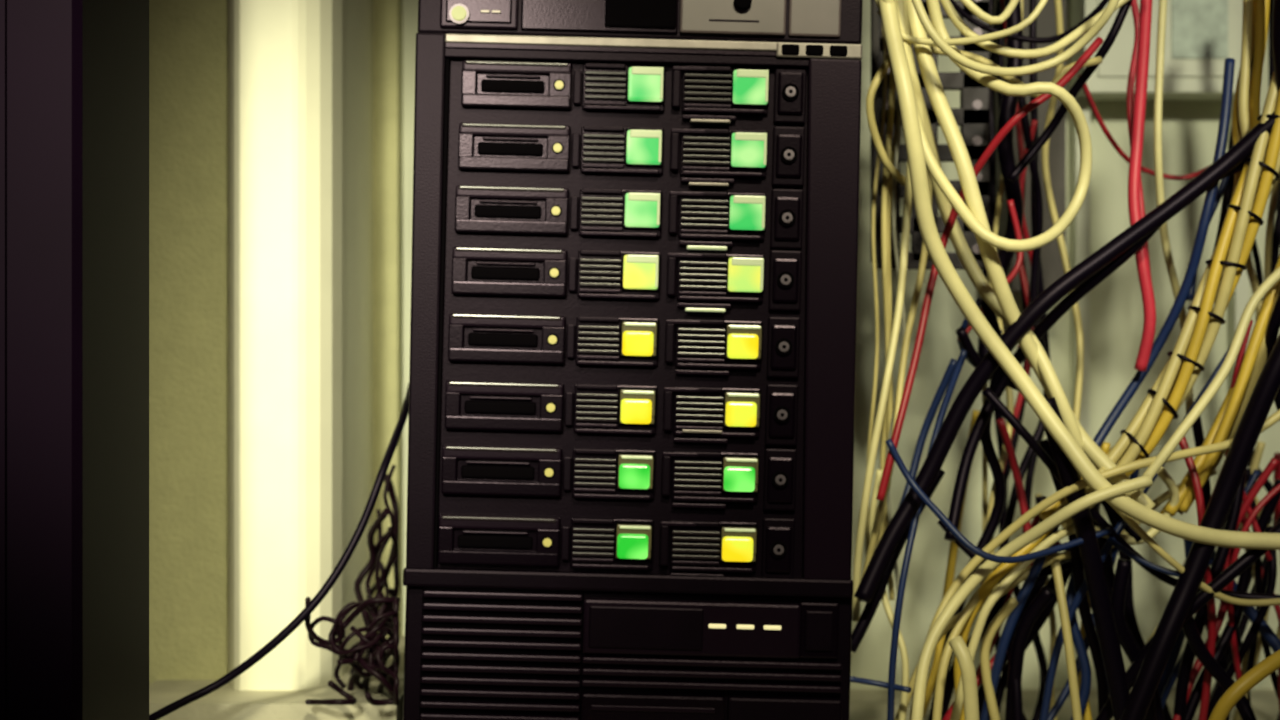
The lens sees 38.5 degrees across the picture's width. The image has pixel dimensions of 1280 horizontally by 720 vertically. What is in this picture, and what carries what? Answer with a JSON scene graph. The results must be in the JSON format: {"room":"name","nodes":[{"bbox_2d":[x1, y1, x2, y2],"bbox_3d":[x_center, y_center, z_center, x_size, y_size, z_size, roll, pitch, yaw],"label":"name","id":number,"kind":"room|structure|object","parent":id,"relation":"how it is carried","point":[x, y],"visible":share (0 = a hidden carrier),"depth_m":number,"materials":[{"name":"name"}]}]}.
{"room":"server room","nodes":[
{"label":"server room","id":0,"kind":"room"},
{"bbox_2d":[149,0,226,683],"bbox_3d":[-0.941,-0.612,1.387,1.318,1.776,0.214,0,0,0],"label":"wall","id":1,"kind":"structure","parent":0,"point":[188,38],"depth_m":1.28,"materials":[{"name":"paint"}]},
{"bbox_2d":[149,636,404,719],"bbox_3d":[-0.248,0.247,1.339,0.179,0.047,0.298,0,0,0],"label":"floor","id":2,"kind":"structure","parent":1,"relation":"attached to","point":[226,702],"depth_m":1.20,"materials":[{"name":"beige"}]},
{"bbox_2d":[305,465,399,705],"bbox_3d":[-0.182,0.158,1.225,0.064,0.174,0.168,0,0,0],"label":"wire","id":3,"kind":"object","parent":2,"relation":"on","point":[384,620],"visible":0.96,"depth_m":1.17,"materials":[{"name":"black"}]},
{"bbox_2d":[227,0,372,689],"bbox_3d":[-0.249,-0.614,1.366,0.079,1.771,0.255,0,0,0],"label":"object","id":4,"kind":"structure","parent":1,"relation":"attached to","point":[300,72],"depth_m":1.24,"materials":[{"name":"white paint"}]},
{"bbox_2d":[402,0,1279,688],"bbox_3d":[-0.100,-0.607,1.524,3.000,1.786,0.080,0,0,0],"label":"wall","id":5,"kind":"structure","parent":0,"point":[1189,128],"depth_m":1.48,"materials":[{"name":"white paint"}]},
{"bbox_2d":[373,0,401,638],"bbox_3d":[-0.203,-0.617,1.474,0.021,1.766,0.029,0,0,0],"label":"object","id":6,"kind":"structure","parent":5,"relation":"attached to","point":[387,14],"depth_m":1.46,"materials":[{"name":"paint"}]},
{"bbox_2d":[994,0,1065,292],"bbox_3d":[0.307,-0.577,1.450,0.042,1.046,0.077,0,0,0],"label":"cable trunking","id":7,"kind":"object","parent":5,"relation":"attached to","point":[1052,268],"visible":0.2,"depth_m":1.41,"materials":[{"name":"black plastic"}]},
{"bbox_2d":[1071,0,1242,100],"bbox_3d":[0.411,-0.305,1.460,0.125,0.190,0.057,0,0,0],"label":"junction box","id":8,"kind":"object","parent":5,"relation":"attached to","point":[1200,35],"visible":0.58,"depth_m":1.43,"materials":[{"name":"white plastic"}]},
{"bbox_2d":[1071,97,1248,681],"bbox_3d":[0.418,0.023,1.477,0.139,0.486,0.023,0,0,0],"label":"trim","id":9,"kind":"structure","parent":5,"relation":"attached to","point":[1080,226],"depth_m":1.47,"materials":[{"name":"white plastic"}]},
{"bbox_2d":[849,689,1278,719],"bbox_3d":[-0.100,0.291,0.432,3.000,0.050,2.264,0,0,0],"label":"floor","id":10,"kind":"structure","parent":0,"point":[865,704],"depth_m":1.42,"materials":[{"name":"beige"}]},
{"bbox_2d":[0,0,148,719],"bbox_3d":[-0.584,-0.467,0.942,0.631,1.466,0.130,0,0,0],"label":"cabinet","id":11,"kind":"object","parent":10,"relation":"on","point":[74,74],"visible":1,"depth_m":0.88,"materials":[{"name":"black metal"}]},
{"bbox_2d":[403,0,862,719],"bbox_3d":[-0.004,-0.008,1.276,0.295,0.562,0.367,2,0,0],"label":"tower","id":12,"kind":"object","parent":10,"relation":"on","point":[634,265],"visible":1,"depth_m":1.10,"materials":[{"name":"black plastic"}]},
{"bbox_2d":[149,383,408,719],"bbox_3d":[-0.217,0.123,1.161,0.210,0.218,0.070,0,0,-37],"label":"power cord","id":13,"kind":"object","parent":12,"relation":"attached to","point":[387,458],"visible":0.95,"depth_m":1.14,"materials":[{"name":"black plastic"}]},
{"bbox_2d":[403,586,852,719],"bbox_3d":[-0.008,0.198,1.105,0.269,0.120,0.019,2,0,0],"label":"grille","id":14,"kind":"object","parent":12,"relation":"attached to","point":[471,652],"depth_m":1.10,"materials":[{"name":"black plastic"}]},
{"bbox_2d":[865,25,905,599],"bbox_3d":[0.160,-0.053,1.204,0.027,0.427,0.042,0,0,0],"label":"cables","id":15,"kind":"object","parent":12,"relation":"attached to","point":[889,183],"visible":0.66,"depth_m":1.20,"materials":[{"name":"beige plastic"}]},
{"bbox_2d":[871,0,989,268],"bbox_3d":[0.197,-0.220,1.241,0.080,0.317,0.010,0,0,0],"label":"ladder rack","id":16,"kind":"object","parent":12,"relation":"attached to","point":[973,114],"visible":0.35,"depth_m":1.24,"materials":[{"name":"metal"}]},
{"bbox_2d":[850,58,1279,719],"bbox_3d":[0.307,-0.003,1.174,0.362,0.535,0.096,0,0,-14],"label":"cables","id":17,"kind":"object","parent":12,"relation":"attached to","point":[1213,196],"visible":0.62,"depth_m":1.17,"materials":[{"name":"plastic"}]},
{"bbox_2d":[851,0,1279,719],"bbox_3d":[0.315,-0.003,1.226,0.367,0.569,0.214,0,0,0],"label":"power cables","id":18,"kind":"object","parent":10,"relation":"on","point":[1110,595],"visible":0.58,"depth_m":1.16,"materials":[{"name":"black plastic"}]},
{"bbox_2d":[852,0,1279,719],"bbox_3d":[0.321,0.000,1.192,0.379,0.563,0.168,0,0,-9],"label":"cables","id":19,"kind":"object","parent":10,"relation":"on","point":[1126,496],"visible":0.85,"depth_m":1.14,"materials":[{"name":"beige plastic"}]},
{"bbox_2d":[876,0,1279,719],"bbox_3d":[0.305,-0.001,1.213,0.317,0.557,0.162,0,0,0],"label":"cables","id":20,"kind":"object","parent":10,"relation":"on","point":[1139,65],"visible":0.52,"depth_m":1.18,"materials":[{"name":"red plastic"}]},
{"bbox_2d":[923,0,1279,719],"bbox_3d":[0.306,0.008,1.173,0.295,0.534,0.119,0,0,19],"label":"cable bundle","id":21,"kind":"object","parent":10,"relation":"on","point":[1253,185],"visible":0.84,"depth_m":1.15,"materials":[{"name":"yellow plastic"}]}
]}

